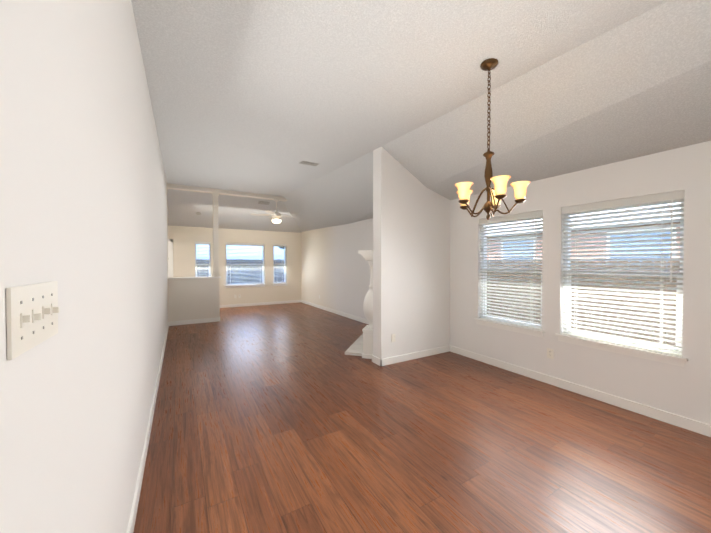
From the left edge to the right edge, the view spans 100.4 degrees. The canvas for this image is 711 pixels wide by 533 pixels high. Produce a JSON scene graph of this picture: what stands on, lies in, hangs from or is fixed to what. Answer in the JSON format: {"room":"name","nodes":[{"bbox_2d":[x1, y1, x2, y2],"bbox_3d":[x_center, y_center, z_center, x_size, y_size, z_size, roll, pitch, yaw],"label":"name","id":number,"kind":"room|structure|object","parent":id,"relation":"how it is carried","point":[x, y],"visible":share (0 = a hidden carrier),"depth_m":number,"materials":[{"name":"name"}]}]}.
{"room":"empty dining room","nodes":[
{"label":"empty dining room","id":0,"kind":"room"},
{"bbox_2d":[0,0,167,532],"bbox_3d":[-1.684,-0.339,2.226,0.150,3.480,10.600,0,1,-31],"label":"wall","id":1,"kind":"structure","parent":0,"point":[83,206],"depth_m":0.81,"materials":[{"name":"paint"}]},
{"bbox_2d":[6,281,59,359],"bbox_3d":[-0.574,0.085,0.525,0.016,0.109,0.221,0,1,-31],"label":"switch plate","id":2,"kind":"object","parent":1,"relation":"attached to","point":[32,311],"visible":0.98,"depth_m":0.50,"materials":[{"name":"white plastic"}]},
{"bbox_2d":[127,322,170,532],"bbox_3d":[-1.600,1.353,2.270,0.014,0.095,10.250,0,1,-31],"label":"baseboard","id":3,"kind":"structure","parent":1,"relation":"attached to","point":[132,519],"depth_m":2.06,"materials":[{"name":"white wood"}]},
{"bbox_2d":[168,278,219,321],"bbox_3d":[-3.815,0.810,7.024,1.060,1.050,0.200,0,1,-31],"label":"wall","id":4,"kind":"structure","parent":0,"point":[190,299],"depth_m":6.92,"materials":[{"name":"paint"}]},
{"bbox_2d":[168,276,220,278],"bbox_3d":[-3.800,0.267,7.026,1.095,0.035,0.250,0,1,-31],"label":"ledge","id":5,"kind":"object","parent":4,"relation":"on","point":[192,277],"depth_m":6.88,"materials":[{"name":"white wood"}]},
{"bbox_2d":[212,192,218,276],"bbox_3d":[-3.417,-0.771,7.238,0.139,2.035,0.139,0,1,-31],"label":"column","id":6,"kind":"structure","parent":5,"relation":"on","point":[215,273],"depth_m":7.19,"materials":[{"name":"paint"}]},
{"bbox_2d":[171,317,219,325],"bbox_3d":[-3.737,1.288,6.953,1.034,0.095,0.014,0,1,-31],"label":"baseboard","id":7,"kind":"structure","parent":4,"relation":"attached to","point":[206,320],"depth_m":6.94,"materials":[{"name":"white wood"}]},
{"bbox_2d":[168,225,300,304],"bbox_3d":[-4.464,-0.436,9.209,5.770,3.480,0.150,0,1,-31],"label":"wall","id":8,"kind":"structure","parent":0,"point":[185,238],"depth_m":9.63,"materials":[{"name":"paint"}]},
{"bbox_2d":[168,239,172,276],"bbox_3d":[-5.714,0.266,8.337,1.000,2.100,0.090,0,1,-31],"label":"back door","id":9,"kind":"structure","parent":8,"relation":"in","point":[170,257],"depth_m":8.57,"materials":[{"name":"white wood"}]},
{"bbox_2d":[195,242,210,276],"bbox_3d":[-4.669,-0.034,9.071,0.500,1.440,0.177,0,1,-31],"label":"window","id":10,"kind":"structure","parent":8,"relation":"in","point":[200,254],"depth_m":9.05,"materials":[{"name":"white plastic"}]},
{"bbox_2d":[225,243,265,287],"bbox_3d":[-3.603,-0.043,9.704,1.280,1.440,0.177,0,1,-31],"label":"window","id":11,"kind":"structure","parent":8,"relation":"in","point":[246,283],"depth_m":9.69,"materials":[{"name":"white plastic"}]},
{"bbox_2d":[220,300,298,307],"bbox_3d":[-4.357,1.257,9.200,5.620,0.095,0.014,0,1,-31],"label":"baseboard","id":12,"kind":"structure","parent":8,"relation":"attached to","point":[289,301],"depth_m":9.87,"materials":[{"name":"white wood"}]},
{"bbox_2d":[272,244,287,285],"bbox_3d":[-2.635,-0.051,10.277,0.530,1.440,0.177,0,1,-31],"label":"window","id":13,"kind":"structure","parent":8,"relation":"in","point":[277,282],"depth_m":10.26,"materials":[{"name":"white plastic"}]},
{"bbox_2d":[373,147,449,358],"bbox_3d":[0.888,-0.370,4.506,1.360,3.480,0.200,0,1,-31],"label":"wall","id":14,"kind":"structure","parent":0,"point":[411,262],"depth_m":4.32,"materials":[{"name":"paint"}]},
{"bbox_2d":[391,334,394,341],"bbox_3d":[0.537,1.014,4.196,0.070,0.114,0.008,0,1,-31],"label":"outlet","id":15,"kind":"object","parent":14,"relation":"attached to","point":[392,337],"visible":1,"depth_m":4.19,"materials":[{"name":"white plastic"}]},
{"bbox_2d":[379,345,450,365],"bbox_3d":[0.919,1.323,4.424,1.334,0.095,0.014,0,1,-31],"label":"baseboard","id":16,"kind":"structure","parent":14,"relation":"attached to","point":[396,359],"depth_m":4.38,"materials":[{"name":"white wood"}]},
{"bbox_2d":[131,0,710,232],"bbox_3d":[-1.136,-1.568,3.862,6.059,1.112,12.909,0,1,-31],"label":"ceiling","id":17,"kind":"structure","parent":0,"point":[265,97],"depth_m":2.48,"materials":[{"name":"paint"}]},
{"bbox_2d":[167,183,286,201],"bbox_3d":[-2.933,-1.972,7.508,3.410,0.360,0.200,0,1,-31],"label":"ridge beam","id":18,"kind":"structure","parent":17,"relation":"attached to","point":[219,191],"depth_m":7.26,"materials":[{"name":"paint"}]},
{"bbox_2d":[250,199,297,222],"bbox_3d":[-2.154,-1.482,8.039,1.277,0.635,1.234,0,1,-31],"label":"ceiling fan","id":19,"kind":"object","parent":18,"relation":"hanging from","point":[275,216],"visible":1,"depth_m":7.91,"materials":[{"name":"white"}]},
{"bbox_2d":[258,201,269,204],"bbox_3d":[-2.546,-1.767,8.239,0.300,0.058,0.154,0,1,-31],"label":"ceiling vent","id":20,"kind":"object","parent":17,"relation":"in","point":[263,202],"visible":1,"depth_m":8.22,"materials":[{"name":"white metal"}]},
{"bbox_2d":[299,161,318,165],"bbox_3d":[-0.765,-1.701,4.903,0.300,0.018,0.160,0,1,-31],"label":"ceiling vent","id":21,"kind":"object","parent":17,"relation":"in","point":[308,163],"visible":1,"depth_m":4.88,"materials":[{"name":"white metal"}]},
{"bbox_2d":[455,58,529,219],"bbox_3d":[1.006,-0.949,2.276,0.541,1.190,0.525,0,1,-31],"label":"chandelier","id":22,"kind":"object","parent":17,"relation":"hanging from","point":[496,194],"visible":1,"depth_m":2.22,"materials":[{"name":"brown metal"}]},
{"bbox_2d":[133,302,710,532],"bbox_3d":[-1.174,1.439,3.832,5.920,0.120,12.800,0,1,-31],"label":"floor","id":23,"kind":"structure","parent":0,"point":[284,418],"depth_m":2.29,"materials":[{"name":"brown wood"}]},
{"bbox_2d":[345,250,372,358],"bbox_3d":[0.307,0.554,5.237,0.596,1.610,1.687,0,1,14],"label":"fireplace","id":24,"kind":"object","parent":23,"relation":"on","point":[362,345],"visible":0.23,"depth_m":4.44,"materials":[{"name":"white paint"}]},
{"bbox_2d":[301,141,710,424],"bbox_3d":[1.270,-0.382,5.343,0.150,3.480,12.650,0,1,-31],"label":"wall","id":25,"kind":"structure","parent":0,"point":[335,270],"depth_m":3.35,"materials":[{"name":"paint"}]},
{"bbox_2d":[299,300,369,323],"bbox_3d":[-0.568,1.269,8.305,0.014,0.095,5.380,0,1,-31],"label":"baseboard","id":26,"kind":"structure","parent":25,"relation":"attached to","point":[362,320],"depth_m":8.07,"materials":[{"name":"white wood"}]},
{"bbox_2d":[474,210,544,337],"bbox_3d":[2.065,0.082,3.972,0.177,1.530,0.960,0,1,-31],"label":"window","id":27,"kind":"structure","parent":25,"relation":"in","point":[524,327],"depth_m":3.92,"materials":[{"name":"white plastic"}]},
{"bbox_2d":[547,348,553,358],"bbox_3d":[2.290,1.024,3.485,0.008,0.114,0.070,0,1,-31],"label":"electrical outlet","id":28,"kind":"object","parent":25,"relation":"attached to","point":[550,353],"visible":1,"depth_m":3.48,"materials":[{"name":"white plastic"}]},
{"bbox_2d":[451,346,710,436],"bbox_3d":[2.971,1.352,2.336,0.014,0.095,5.700,0,1,-31],"label":"baseboard","id":29,"kind":"structure","parent":25,"relation":"attached to","point":[676,420],"depth_m":3.05,"materials":[{"name":"white wood"}]},
{"bbox_2d":[555,190,687,366],"bbox_3d":[2.638,0.095,3.004,0.177,1.530,1.030,0,1,-31],"label":"window","id":30,"kind":"structure","parent":25,"relation":"in","point":[653,352],"depth_m":2.91,"materials":[{"name":"white plastic"}]},
{"label":"outside","id":31,"kind":"structure","parent":0,"visible":0},
{"bbox_3d":[-0.954,1.697,9.721,36.000,0.300,42.000,0,1,-31],"label":"ground","id":32,"kind":"structure","parent":31,"visible":0},
{"bbox_2d":[196,259,283,283],"bbox_3d":[-10.902,0.550,14.536,15.812,1.860,0.056,0,1,-31],"label":"fence","id":33,"kind":"object","parent":32,"relation":"on","point":[254,272],"depth_m":17.10,"materials":[{"name":"brown wood"}]},
{"bbox_2d":[487,261,679,347],"bbox_3d":[2.238,0.704,8.154,0.108,1.730,24.072,0,1,-31],"label":"fence","id":34,"kind":"object","parent":32,"relation":"on","point":[635,319],"depth_m":4.88,"materials":[{"name":"brown wood"}]},
{"bbox_2d":[487,202,680,327],"bbox_3d":[11.553,-0.693,7.221,7.700,4.550,18.200,0,1,-31],"label":"neighbouring house","id":35,"kind":"structure","parent":32,"relation":"on","point":[597,237],"depth_m":8.10,"materials":[{"name":"brick"}]}
]}

